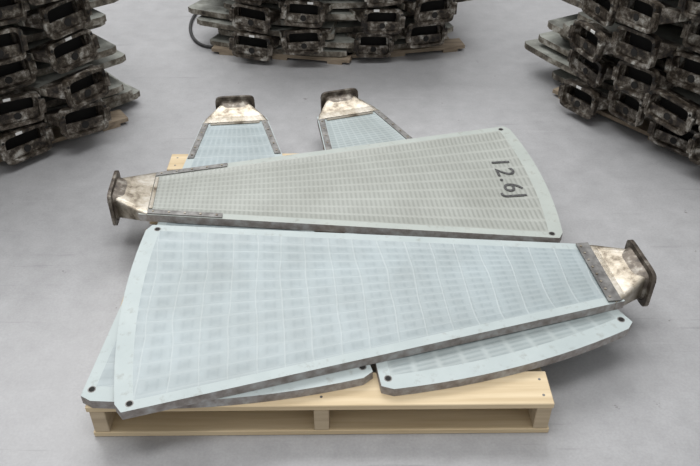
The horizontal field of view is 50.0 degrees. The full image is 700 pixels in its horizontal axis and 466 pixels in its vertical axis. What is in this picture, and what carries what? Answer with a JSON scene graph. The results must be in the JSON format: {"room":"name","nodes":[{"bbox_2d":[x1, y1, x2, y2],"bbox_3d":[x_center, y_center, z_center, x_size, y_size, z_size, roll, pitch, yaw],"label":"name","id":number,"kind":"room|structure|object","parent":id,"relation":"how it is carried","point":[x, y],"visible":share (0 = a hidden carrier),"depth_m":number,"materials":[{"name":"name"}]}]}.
{"room":"industrial warehouse","nodes":[
{"label":"industrial warehouse","id":0,"kind":"room"},
{"bbox_2d":[0,0,699,465],"bbox_3d":[0.000,-0.749,3.818,18.000,0.100,17.000,0,37,0],"label":"floor","id":1,"kind":"structure","parent":0,"point":[633,399],"depth_m":2.79,"materials":[{"name":"concrete"}]},
{"bbox_2d":[189,14,212,48],"bbox_3d":[-0.745,-1.268,4.410,0.399,0.017,0.895,-6,37,-7],"label":"cable","id":2,"kind":"object","parent":1,"relation":"on","point":[195,40],"visible":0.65,"depth_m":4.16,"materials":[{"name":"rubber"}]},
{"bbox_2d":[85,153,554,435],"bbox_3d":[-0.082,0.114,2.490,1.227,0.120,1.270,0,37,0],"label":"wooden pallet","id":3,"kind":"object","parent":1,"relation":"on","point":[523,402],"visible":0.2,"depth_m":2.01,"materials":[{"name":"brown wood"}]},
{"bbox_2d":[81,95,372,408],"bbox_3d":[-0.401,-0.046,2.581,0.762,0.135,1.616,-4,37,-5],"label":"filter","id":4,"kind":"object","parent":3,"relation":"on","point":[235,131],"visible":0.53,"depth_m":2.53,"materials":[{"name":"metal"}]},
{"bbox_2d":[317,88,631,395],"bbox_3d":[0.208,-0.098,2.648,0.769,0.135,1.631,-11,38,-14],"label":"filter","id":5,"kind":"object","parent":3,"relation":"on","point":[344,119],"visible":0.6,"depth_m":2.09,"materials":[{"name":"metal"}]},
{"bbox_2d":[107,126,562,242],"bbox_3d":[-0.066,-0.161,2.685,1.530,0.135,0.744,-3,37,-4],"label":"filter","id":6,"kind":"object","parent":5,"relation":"on","point":[484,184],"visible":1,"depth_m":2.64,"materials":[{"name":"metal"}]},
{"bbox_2d":[114,225,656,419],"bbox_3d":[0.116,0.172,2.243,1.561,0.135,0.789,-4,37,-5],"label":"filter","id":7,"kind":"object","parent":5,"relation":"on","point":[207,313],"visible":1,"depth_m":2.19,"materials":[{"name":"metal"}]}
]}

